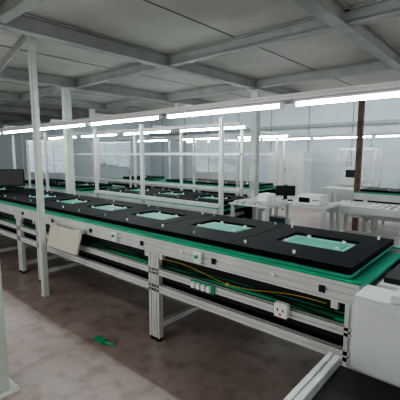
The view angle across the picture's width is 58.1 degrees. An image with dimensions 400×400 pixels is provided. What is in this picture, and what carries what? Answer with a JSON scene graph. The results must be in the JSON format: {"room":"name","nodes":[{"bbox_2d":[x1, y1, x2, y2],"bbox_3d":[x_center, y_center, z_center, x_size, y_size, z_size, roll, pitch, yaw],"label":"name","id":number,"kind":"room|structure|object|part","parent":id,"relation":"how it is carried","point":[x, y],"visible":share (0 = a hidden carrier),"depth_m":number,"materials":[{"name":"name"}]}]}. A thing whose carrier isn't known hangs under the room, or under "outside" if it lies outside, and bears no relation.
{"room":"factory floor","nodes":[
{"label":"factory floor","id":0,"kind":"room"},
{"bbox_2d":[0,120,150,185],"bbox_3d":[-8.025,-2.431,13.507,0.150,4.600,16.000,6,10,41],"label":"wall","id":1,"kind":"structure","parent":0,"point":[82,163],"depth_m":17.31,"materials":[{"name":"paint"}]},
{"bbox_2d":[123,131,138,134],"bbox_3d":[-1.189,-1.161,6.272,0.418,0.044,0.040,6,10,41],"label":"tube light","id":2,"kind":"object","parent":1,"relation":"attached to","point":[124,133],"depth_m":6.28,"materials":[{"name":"white plastic"}]},
{"bbox_2d":[93,113,223,214],"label":"light frame","id":3,"kind":"object","parent":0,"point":[220,205],"depth_m":4.61,"materials":[{"name":"metal"}]},
{"bbox_2d":[90,114,161,125],"bbox_3d":[-0.837,-0.855,3.880,1.220,0.048,0.040,6,10,41],"label":"tube light","id":4,"kind":"object","parent":3,"relation":"attached to","point":[157,116],"visible":1,"depth_m":3.79,"materials":[{"name":"white plastic"}]},
{"bbox_2d":[116,134,218,178],"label":"light frame","id":5,"kind":"object","parent":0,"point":[217,135],"depth_m":9.69,"materials":[{"name":"metal"}]},
{"bbox_2d":[137,139,168,141],"bbox_3d":[-1.277,-1.592,9.650,1.220,0.048,0.040,6,10,41],"label":"tube light","id":6,"kind":"object","parent":5,"relation":"attached to","point":[157,139],"visible":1,"depth_m":9.51,"materials":[{"name":"white plastic"}]},
{"bbox_2d":[0,186,399,399],"bbox_3d":[-0.456,0.743,7.208,20.000,0.100,16.000,6,10,41],"label":"floor","id":7,"kind":"structure","parent":0,"point":[53,353],"depth_m":3.03,"materials":[{"name":"concrete"}]},
{"bbox_2d":[0,265,20,399],"bbox_3d":[-1.365,-0.049,2.276,0.200,2.720,0.200,6,10,41],"label":"steel column","id":8,"kind":"structure","parent":7,"relation":"on","point":[8,387],"depth_m":2.40,"materials":[{"name":"white metal"}]},
{"bbox_2d":[0,131,52,179],"bbox_3d":[-6.713,-0.916,10.509,0.060,2.355,5.025,6,10,41],"label":"wall","id":9,"kind":"structure","parent":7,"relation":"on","point":[6,157],"depth_m":11.44,"materials":[{"name":"paint"}]},
{"bbox_2d":[27,36,50,296],"bbox_3d":[-1.764,-0.351,3.933,0.104,2.900,0.104,6,10,41],"label":"steel column","id":10,"kind":"structure","parent":7,"relation":"on","point":[31,44],"depth_m":3.90,"materials":[{"name":"white metal"}]},
{"bbox_2d":[0,35,26,71],"bbox_3d":[-2.343,-1.624,4.283,1.439,0.464,0.070,6,10,41],"label":"diagonal brace","id":11,"kind":"object","parent":10,"relation":"attached to","point":[22,40],"visible":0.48,"depth_m":4.04,"materials":[{"name":"paint"}]},
{"bbox_2d":[26,140,64,187],"bbox_3d":[-2.889,-0.210,6.893,1.034,1.870,0.044,3,8,23],"label":"board","id":12,"kind":"object","parent":7,"relation":"on","point":[57,161],"visible":0.5,"depth_m":6.78,"materials":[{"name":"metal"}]},
{"bbox_2d":[43,132,48,190],"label":"light frame","id":13,"kind":"object","parent":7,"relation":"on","point":[44,133],"depth_m":6.49,"materials":[{"name":"metal"}]},
{"bbox_2d":[3,128,31,133],"bbox_3d":[-2.805,-1.074,5.595,1.220,0.048,0.040,6,10,41],"label":"tube light","id":14,"kind":"object","parent":13,"relation":"attached to","point":[25,129],"visible":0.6,"depth_m":5.61,"materials":[{"name":"white plastic"}]},
{"bbox_2d":[40,122,87,130],"bbox_3d":[-1.821,-0.964,4.737,1.220,0.048,0.040,6,10,41],"label":"tube light","id":15,"kind":"object","parent":13,"relation":"attached to","point":[81,123],"visible":0.9,"depth_m":4.65,"materials":[{"name":"white plastic"}]},
{"bbox_2d":[58,86,74,193],"bbox_3d":[-2.288,-0.565,6.315,0.240,2.720,0.240,6,10,41],"label":"steel column","id":16,"kind":"structure","parent":7,"relation":"on","point":[65,91],"depth_m":6.22,"materials":[{"name":"white metal"}]},
{"bbox_2d":[87,109,97,181],"bbox_3d":[-2.728,-0.943,9.274,0.240,2.720,0.240,6,10,41],"label":"steel column","id":17,"kind":"structure","parent":7,"relation":"on","point":[91,111],"depth_m":9.13,"materials":[{"name":"white metal"}]},
{"bbox_2d":[94,335,114,345],"bbox_3d":[-0.820,1.205,3.075,0.224,0.030,0.071,6,10,41],"label":"glove","id":18,"kind":"object","parent":7,"relation":"on","point":[98,338],"visible":1,"depth_m":3.06,"materials":[{"name":"green rubber"}]},
{"bbox_2d":[92,141,131,186],"bbox_3d":[-2.118,-0.451,8.662,1.085,1.900,0.045,3,8,21],"label":"board","id":19,"kind":"object","parent":7,"relation":"on","point":[105,147],"visible":0.63,"depth_m":8.54,"materials":[{"name":"metal"}]},
{"bbox_2d":[18,184,251,218],"bbox_3d":[-1.870,0.248,7.089,6.350,0.912,0.960,6,10,41],"label":"conveyor","id":20,"kind":"object","parent":7,"relation":"on","point":[240,211],"visible":0.06,"depth_m":5.36,"materials":[{"name":"metal"}]},
{"bbox_2d":[25,178,64,184],"bbox_3d":[-3.763,-0.454,8.669,0.860,0.078,0.880,6,10,41],"label":"tray","id":21,"kind":"object","parent":20,"relation":"on","point":[50,179],"visible":0.38,"depth_m":8.62,"materials":[{"name":"black plastic"}]},
{"bbox_2d":[34,181,84,186],"bbox_3d":[-3.109,-0.381,8.099,0.860,0.078,0.880,6,10,41],"label":"tray","id":22,"kind":"object","parent":20,"relation":"on","point":[51,183],"visible":0.44,"depth_m":8.01,"materials":[{"name":"black plastic"}]},
{"bbox_2d":[53,182,111,189],"bbox_3d":[-2.455,-0.309,7.530,0.860,0.078,0.880,6,10,41],"label":"tray","id":23,"kind":"object","parent":20,"relation":"on","point":[85,185],"visible":0.85,"depth_m":7.38,"materials":[{"name":"black plastic"}]},
{"bbox_2d":[103,186,168,193],"bbox_3d":[-1.148,-0.163,6.391,0.860,0.078,0.880,6,10,41],"label":"tray","id":24,"kind":"object","parent":20,"relation":"on","point":[130,190],"visible":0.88,"depth_m":6.42,"materials":[{"name":"black plastic"}]},
{"bbox_2d":[132,189,203,197],"bbox_3d":[-0.495,-0.090,5.821,0.860,0.078,0.880,6,10,41],"label":"tray","id":25,"kind":"object","parent":20,"relation":"on","point":[169,193],"visible":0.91,"depth_m":5.78,"materials":[{"name":"black plastic"}]},
{"bbox_2d":[172,193,251,205],"bbox_3d":[0.159,-0.018,5.251,0.860,0.078,0.880,6,10,41],"label":"tray","id":26,"kind":"object","parent":20,"relation":"on","point":[206,197],"visible":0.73,"depth_m":5.25,"materials":[{"name":"black plastic"}]},
{"bbox_2d":[31,120,243,195],"bbox_3d":[-1.585,-0.341,7.150,6.200,2.065,0.670,6,10,41],"label":"light frame","id":27,"kind":"object","parent":7,"relation":"on","point":[226,123],"depth_m":6.38,"materials":[{"name":"metal"}]},
{"bbox_3d":[-3.002,-1.362,7.852,1.220,0.048,0.040,6,10,41],"label":"led tube light","id":28,"kind":"part","parent":27,"relation":"part of","materials":[{"name":"white plastic"}]},
{"bbox_3d":[-1.950,-1.245,6.936,1.220,0.048,0.040,6,10,41],"label":"led tube light","id":29,"kind":"part","parent":27,"relation":"part of","materials":[{"name":"white plastic"}]},
{"bbox_3d":[-0.664,-1.101,5.815,0.668,0.049,0.040,6,10,41],"label":"led tube light","id":30,"kind":"part","parent":27,"relation":"part of","materials":[{"name":"white plastic"}]},
{"bbox_2d":[107,178,275,215],"bbox_3d":[-0.523,-0.028,9.249,5.100,0.912,0.910,6,10,41],"label":"conveyor","id":31,"kind":"object","parent":7,"relation":"on","point":[268,189],"visible":0.22,"depth_m":8.31,"materials":[{"name":"metal"}]},
{"bbox_2d":[122,175,163,179],"bbox_3d":[-1.589,-0.639,10.116,0.820,0.078,0.840,6,10,41],"label":"tray","id":32,"kind":"object","parent":31,"relation":"on","point":[147,177],"visible":0.83,"depth_m":9.98,"materials":[{"name":"black plastic"}]},
{"bbox_2d":[165,178,211,183],"bbox_3d":[-0.282,-0.493,8.976,0.820,0.078,0.840,6,10,41],"label":"tray","id":33,"kind":"object","parent":31,"relation":"on","point":[185,180],"visible":0.6,"depth_m":8.84,"materials":[{"name":"black plastic"}]},
{"bbox_2d":[191,179,238,185],"bbox_3d":[0.371,-0.421,8.407,0.820,0.078,0.840,6,10,41],"label":"tray","id":34,"kind":"object","parent":31,"relation":"on","point":[214,182],"visible":0.77,"depth_m":8.27,"materials":[{"name":"black plastic"}]},
{"bbox_2d":[224,181,272,187],"bbox_3d":[1.025,-0.348,7.837,0.820,0.078,0.840,6,10,41],"label":"tray","id":35,"kind":"object","parent":31,"relation":"on","point":[245,183],"visible":0.55,"depth_m":7.70,"materials":[{"name":"black plastic"}]},
{"bbox_2d":[0,202,399,367],"bbox_3d":[-1.867,0.512,5.017,8.712,0.912,1.035,6,10,41],"label":"conveyor","id":36,"kind":"object","parent":7,"relation":"on","point":[137,258],"visible":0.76,"depth_m":2.64,"materials":[{"name":"metal"}]},
{"bbox_2d":[0,186,31,189],"bbox_3d":[-3.717,-0.185,6.563,0.859,0.078,0.940,6,10,41],"label":"tray","id":37,"kind":"object","parent":36,"relation":"on","point":[2,187],"visible":0.43,"depth_m":6.82,"materials":[{"name":"black plastic"}]},
{"bbox_2d":[0,188,53,195],"bbox_3d":[-3.070,-0.113,5.998,0.859,0.078,0.940,6,10,41],"label":"tray","id":38,"kind":"object","parent":36,"relation":"on","point":[19,191],"visible":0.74,"depth_m":5.93,"materials":[{"name":"black plastic"}]},
{"bbox_2d":[0,169,24,190],"bbox_3d":[-3.306,-0.345,6.190,0.560,0.370,0.160,-1,7,-7],"label":"computer monitor","id":39,"kind":"object","parent":38,"relation":"on","point":[8,177],"visible":0.99,"depth_m":6.15,"materials":[{"name":"black plastic"}]},
{"bbox_2d":[0,191,82,205],"bbox_3d":[-2.422,-0.041,5.434,0.859,0.078,0.940,6,10,41],"label":"tray","id":40,"kind":"object","parent":36,"relation":"on","point":[11,199],"visible":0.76,"depth_m":5.37,"materials":[{"name":"black plastic"}]},
{"bbox_2d":[47,223,84,255],"bbox_3d":[-1.440,0.404,3.852,0.640,0.259,0.122,6,10,41],"label":"holder","id":41,"kind":"object","parent":36,"relation":"attached to","point":[67,240],"visible":1,"depth_m":3.79,"materials":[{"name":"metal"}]},
{"bbox_2d":[20,195,114,212],"bbox_3d":[-1.774,0.031,4.870,0.859,0.078,0.940,6,10,41],"label":"tray","id":42,"kind":"object","parent":36,"relation":"on","point":[50,204],"visible":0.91,"depth_m":4.81,"materials":[{"name":"black plastic"}]},
{"bbox_2d":[51,200,156,221],"bbox_3d":[-1.127,0.103,4.305,0.859,0.078,0.940,6,10,41],"label":"tray","id":43,"kind":"object","parent":36,"relation":"on","point":[86,212],"visible":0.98,"depth_m":4.19,"materials":[{"name":"black plastic"}]},
{"bbox_2d":[111,232,117,240],"bbox_3d":[-0.794,0.340,3.333,0.070,0.080,0.044,6,10,41],"label":"box","id":44,"kind":"object","parent":36,"relation":"attached to","point":[114,235],"visible":1,"depth_m":3.32,"materials":[{"name":"white plastic"}]},
{"bbox_2d":[91,206,212,233],"bbox_3d":[-0.479,0.175,3.741,0.859,0.078,0.940,6,10,41],"label":"tray","id":45,"kind":"object","parent":36,"relation":"on","point":[139,220],"visible":0.96,"depth_m":3.62,"materials":[{"name":"black plastic"}]},
{"bbox_2d":[194,251,201,263],"bbox_3d":[-0.020,0.427,2.658,0.070,0.080,0.044,6,10,41],"label":"box","id":46,"kind":"object","parent":36,"relation":"attached to","point":[197,255],"visible":1,"depth_m":2.64,"materials":[{"name":"white plastic"}]},
{"bbox_2d":[190,279,214,294],"bbox_3d":[0.009,0.645,2.667,0.230,0.065,0.034,6,10,41],"label":"block","id":47,"kind":"object","parent":36,"relation":"attached to","point":[195,284],"visible":1,"depth_m":2.65,"materials":[{"name":"white plastic"}]},
{"bbox_2d":[147,214,287,251],"bbox_3d":[0.169,0.247,3.177,0.859,0.078,0.940,6,10,41],"label":"tray","id":48,"kind":"object","parent":36,"relation":"on","point":[215,231],"visible":0.96,"depth_m":3.04,"materials":[{"name":"black plastic"}]},
{"bbox_2d":[163,259,325,303],"bbox_3d":[0.210,0.564,2.490,1.350,0.075,0.016,6,10,41],"label":"cable","id":49,"kind":"object","parent":36,"relation":"attached to","point":[227,283],"visible":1,"depth_m":2.40,"materials":[{"name":"yellow plastic"}]},
{"bbox_2d":[274,300,289,318],"bbox_3d":[0.505,0.679,2.224,0.090,0.090,0.046,6,10,41],"label":"power socket","id":50,"kind":"object","parent":36,"relation":"attached to","point":[281,309],"visible":1,"depth_m":2.20,"materials":[{"name":"white plastic"}]},
{"bbox_2d":[226,225,393,278],"bbox_3d":[0.816,0.320,2.612,0.859,0.078,0.940,6,10,41],"label":"tray","id":51,"kind":"object","parent":36,"relation":"on","point":[335,253],"visible":1,"depth_m":2.44,"materials":[{"name":"black plastic"}]},
{"bbox_2d":[193,138,238,195],"bbox_3d":[0.296,-0.233,6.954,0.888,1.900,0.048,1,7,11],"label":"board","id":52,"kind":"object","parent":7,"relation":"on","point":[200,162],"visible":0.69,"depth_m":6.87,"materials":[{"name":"metal"}]},
{"bbox_2d":[200,151,234,180],"bbox_3d":[0.663,-1.051,14.145,1.300,1.700,0.642,6,10,41],"label":"storage cabinet","id":53,"kind":"object","parent":7,"relation":"on","point":[203,175],"visible":0.06,"depth_m":13.96,"materials":[{"name":"metal"}]},
{"bbox_2d":[248,89,263,219],"bbox_3d":[0.992,-0.596,6.560,0.260,2.720,0.260,6,10,41],"label":"steel column","id":54,"kind":"structure","parent":7,"relation":"on","point":[255,93],"depth_m":6.47,"materials":[{"name":"white metal"}]},
{"bbox_2d":[228,193,291,224],"bbox_3d":[0.795,0.447,4.788,0.600,1.100,0.600,6,10,41],"label":"workbench","id":55,"kind":"object","parent":7,"relation":"on","point":[267,201],"visible":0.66,"depth_m":4.60,"materials":[{"name":"metal"}]},
{"bbox_2d":[268,151,311,198],"bbox_3d":[3.049,-0.819,12.330,1.300,1.700,0.642,6,10,41],"label":"storage cabinet","id":56,"kind":"object","parent":7,"relation":"on","point":[297,173],"visible":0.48,"depth_m":11.96,"materials":[{"name":"metal"}]},
{"bbox_2d":[258,198,340,230],"bbox_3d":[1.521,0.461,5.623,1.100,0.860,0.600,6,10,41],"label":"workbench","id":57,"kind":"object","parent":7,"relation":"on","point":[324,207],"visible":0.19,"depth_m":5.32,"materials":[{"name":"paint"}]},
{"bbox_2d":[269,215,289,224],"bbox_3d":[1.237,0.449,5.678,0.300,0.370,0.190,6,10,41],"label":"computer tower","id":58,"kind":"object","parent":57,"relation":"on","point":[278,219],"visible":0.18,"depth_m":5.60,"materials":[{"name":"black plastic"}]},
{"bbox_2d":[276,185,294,200],"bbox_3d":[1.370,-0.118,5.773,0.300,0.250,0.160,1,7,11],"label":"computer monitor","id":59,"kind":"object","parent":57,"relation":"on","point":[281,190],"visible":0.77,"depth_m":5.73,"materials":[{"name":"black plastic"}]},
{"bbox_2d":[297,193,327,205],"bbox_3d":[1.685,-0.015,5.407,0.350,0.140,0.315,6,10,41],"label":"instrument","id":60,"kind":"object","parent":57,"relation":"on","point":[304,198],"visible":1,"depth_m":5.31,"materials":[{"name":"white plastic"}]},
{"bbox_2d":[283,352,399,399],"bbox_3d":[0.815,1.148,1.196,1.110,0.620,0.740,6,10,41],"label":"conveyor","id":61,"kind":"object","parent":7,"relation":"on","point":[328,380],"visible":1,"depth_m":1.59,"materials":[{"name":"metal"}]},
{"bbox_2d":[319,186,384,227],"bbox_3d":[4.908,0.285,7.196,5.000,0.810,0.600,6,10,41],"label":"conveyor","id":62,"kind":"object","parent":7,"relation":"on","point":[330,189],"visible":0.32,"depth_m":8.38,"materials":[{"name":"metal"}]},
{"bbox_2d":[352,100,364,231],"bbox_3d":[3.180,-0.681,7.228,0.200,2.720,0.200,6,10,41],"label":"column","id":63,"kind":"structure","parent":7,"relation":"on","point":[361,106],"depth_m":7.16,"materials":[{"name":"metal"}]},
{"bbox_2d":[335,140,382,202],"bbox_3d":[4.234,-0.596,9.594,0.950,1.950,0.650,6,10,41],"label":"machine","id":64,"kind":"object","parent":7,"relation":"on","point":[349,172],"visible":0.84,"depth_m":9.53,"materials":[{"name":"metal"}]},
{"bbox_2d":[326,200,399,245],"bbox_3d":[3.897,0.604,4.778,4.300,0.790,0.700,6,10,41],"label":"conveyor","id":65,"kind":"object","parent":7,"relation":"on","point":[354,207],"visible":0.62,"depth_m":5.75,"materials":[{"name":"metal"}]},
{"bbox_2d":[349,285,399,387],"bbox_3d":[1.202,0.936,1.491,1.090,0.965,0.230,6,10,41],"label":"base cabinet","id":66,"kind":"object","parent":7,"relation":"on","point":[375,328],"visible":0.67,"depth_m":1.67,"materials":[{"name":"metal"}]},
{"bbox_2d":[353,192,399,234],"bbox_3d":[4.766,0.476,5.301,4.700,0.912,0.610,6,10,41],"label":"conveyor","id":67,"kind":"object","parent":7,"relation":"on","point":[358,196],"visible":0.4,"depth_m":6.37,"materials":[{"name":"metal"}]},
{"bbox_2d":[360,186,399,194],"bbox_3d":[3.391,-0.169,6.436,0.840,0.078,0.560,6,10,41],"label":"tray","id":68,"kind":"object","parent":67,"relation":"on","point":[394,191],"visible":1,"depth_m":6.37,"materials":[{"name":"black plastic"}]},
{"bbox_2d":[377,263,399,290],"bbox_3d":[1.643,0.842,2.008,1.020,1.020,0.900,6,10,41],"label":"station","id":69,"kind":"object","parent":7,"relation":"on","point":[391,281],"visible":0.24,"depth_m":1.96,"materials":[{"name":"paint"}]},
{"bbox_2d":[0,0,399,122],"bbox_3d":[0.138,-3.159,7.392,20.000,1.807,14.200,6,10,41],"label":"ceiling","id":70,"kind":"structure","parent":0,"point":[165,26],"depth_m":4.35,"materials":[{"name":"paint"}]},
{"bbox_2d":[0,0,399,123],"bbox_3d":[-1.545,-1.939,5.616,20.000,0.160,9.100,6,10,41],"label":"ceiling beams","id":71,"kind":"structure","parent":70,"relation":"attached to","point":[352,22],"depth_m":4.53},
{"bbox_2d":[40,81,399,126],"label":"light frame","id":72,"kind":"object","parent":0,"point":[180,107],"depth_m":2.81,"materials":[{"name":"metal"}]},
{"bbox_2d":[166,101,283,118],"bbox_3d":[0.147,-0.745,3.022,1.220,0.048,0.040,6,10,41],"label":"tube light","id":73,"kind":"object","parent":72,"relation":"attached to","point":[280,104],"visible":1,"depth_m":2.93,"materials":[{"name":"white plastic"}]},
{"bbox_2d":[293,88,399,106],"bbox_3d":[1.131,-0.635,2.164,1.220,0.048,0.040,6,10,41],"label":"tube light","id":74,"kind":"object","parent":72,"relation":"attached to","point":[392,92],"visible":1,"depth_m":2.30,"materials":[{"name":"white plastic"}]},
{"bbox_2d":[150,97,399,197],"bbox_3d":[4.873,-2.357,12.928,20.000,4.600,0.150,6,10,41],"label":"wall","id":75,"kind":"structure","parent":0,"point":[323,173],"depth_m":13.37,"materials":[{"name":"paint"}]},
{"bbox_2d":[179,126,218,131],"bbox_3d":[-0.015,-1.031,5.249,0.757,0.045,0.040,6,10,41],"label":"tube light","id":76,"kind":"object","parent":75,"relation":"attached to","point":[214,128],"depth_m":5.22,"materials":[{"name":"white plastic"}]},
{"bbox_2d":[224,125,247,128],"bbox_3d":[0.489,-0.972,4.811,0.376,0.050,0.040,6,10,41],"label":"tube light","id":77,"kind":"object","parent":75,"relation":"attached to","point":[233,126],"depth_m":4.80,"materials":[{"name":"white plastic"}]},
{"bbox_2d":[224,134,249,140],"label":"light frame","id":78,"kind":"object","parent":75,"relation":"on","point":[231,134],"depth_m":7.86,"materials":[{"name":"metal"}]},
{"bbox_2d":[183,137,218,139],"bbox_3d":[0.000,-1.450,8.537,1.220,0.048,0.040,6,10,41],"label":"tube light","id":79,"kind":"object","parent":78,"relation":"attached to","point":[208,137],"visible":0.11,"depth_m":8.48,"materials":[{"name":"white plastic"}]},
{"bbox_2d":[237,134,288,137],"bbox_3d":[1.277,-1.307,7.424,1.220,0.048,0.040,6,10,41],"label":"tube light","id":80,"kind":"object","parent":78,"relation":"attached to","point":[284,135],"visible":0.88,"depth_m":7.28,"materials":[{"name":"white plastic"}]},
{"bbox_2d":[259,131,278,185],"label":"light frame","id":81,"kind":"object","parent":75,"relation":"on","point":[262,132],"depth_m":7.92,"materials":[{"name":"metal"}]},
{"bbox_2d":[149,101,399,177],"bbox_3d":[4.791,-2.345,12.835,20.000,4.600,0.100,6,10,41],"label":"trim","id":82,"kind":"structure","parent":75,"relation":"attached to","point":[352,123],"depth_m":13.62,"materials":[{"name":"paint"}]},
{"bbox_2d":[259,134,356,184],"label":"light frame","id":83,"kind":"object","parent":75,"relation":"on","point":[283,159],"depth_m":9.60,"materials":[{"name":"metal"}]},
{"bbox_2d":[263,137,310,140],"bbox_3d":[2.334,-1.661,9.798,1.440,0.048,0.040,6,10,41],"label":"tube light","id":84,"kind":"object","parent":83,"relation":"attached to","point":[303,137],"visible":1,"depth_m":9.74,"materials":[{"name":"white plastic"}]},
{"bbox_2d":[362,151,399,160],"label":"light frame","id":85,"kind":"object","parent":75,"relation":"on","point":[362,151],"depth_m":8.60,"materials":[{"name":"metal"}]},
{"bbox_2d":[363,132,399,134],"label":"light frame","id":86,"kind":"object","parent":75,"relation":"on","point":[389,132],"depth_m":8.21,"materials":[{"name":"metal"}]},
{"bbox_2d":[313,135,372,138],"bbox_3d":[3.461,-1.536,8.816,1.440,0.048,0.040,6,10,41],"label":"tube light","id":87,"kind":"object","parent":86,"relation":"attached to","point":[365,135],"visible":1,"depth_m":8.80,"materials":[{"name":"white plastic"}]},
{"bbox_2d":[375,134,399,136],"bbox_3d":[4.588,-1.410,7.834,1.440,0.048,0.040,6,10,41],"label":"tube light","id":88,"kind":"object","parent":86,"relation":"attached to","point":[396,135],"visible":1,"depth_m":8.12,"materials":[{"name":"white plastic"}]}
]}

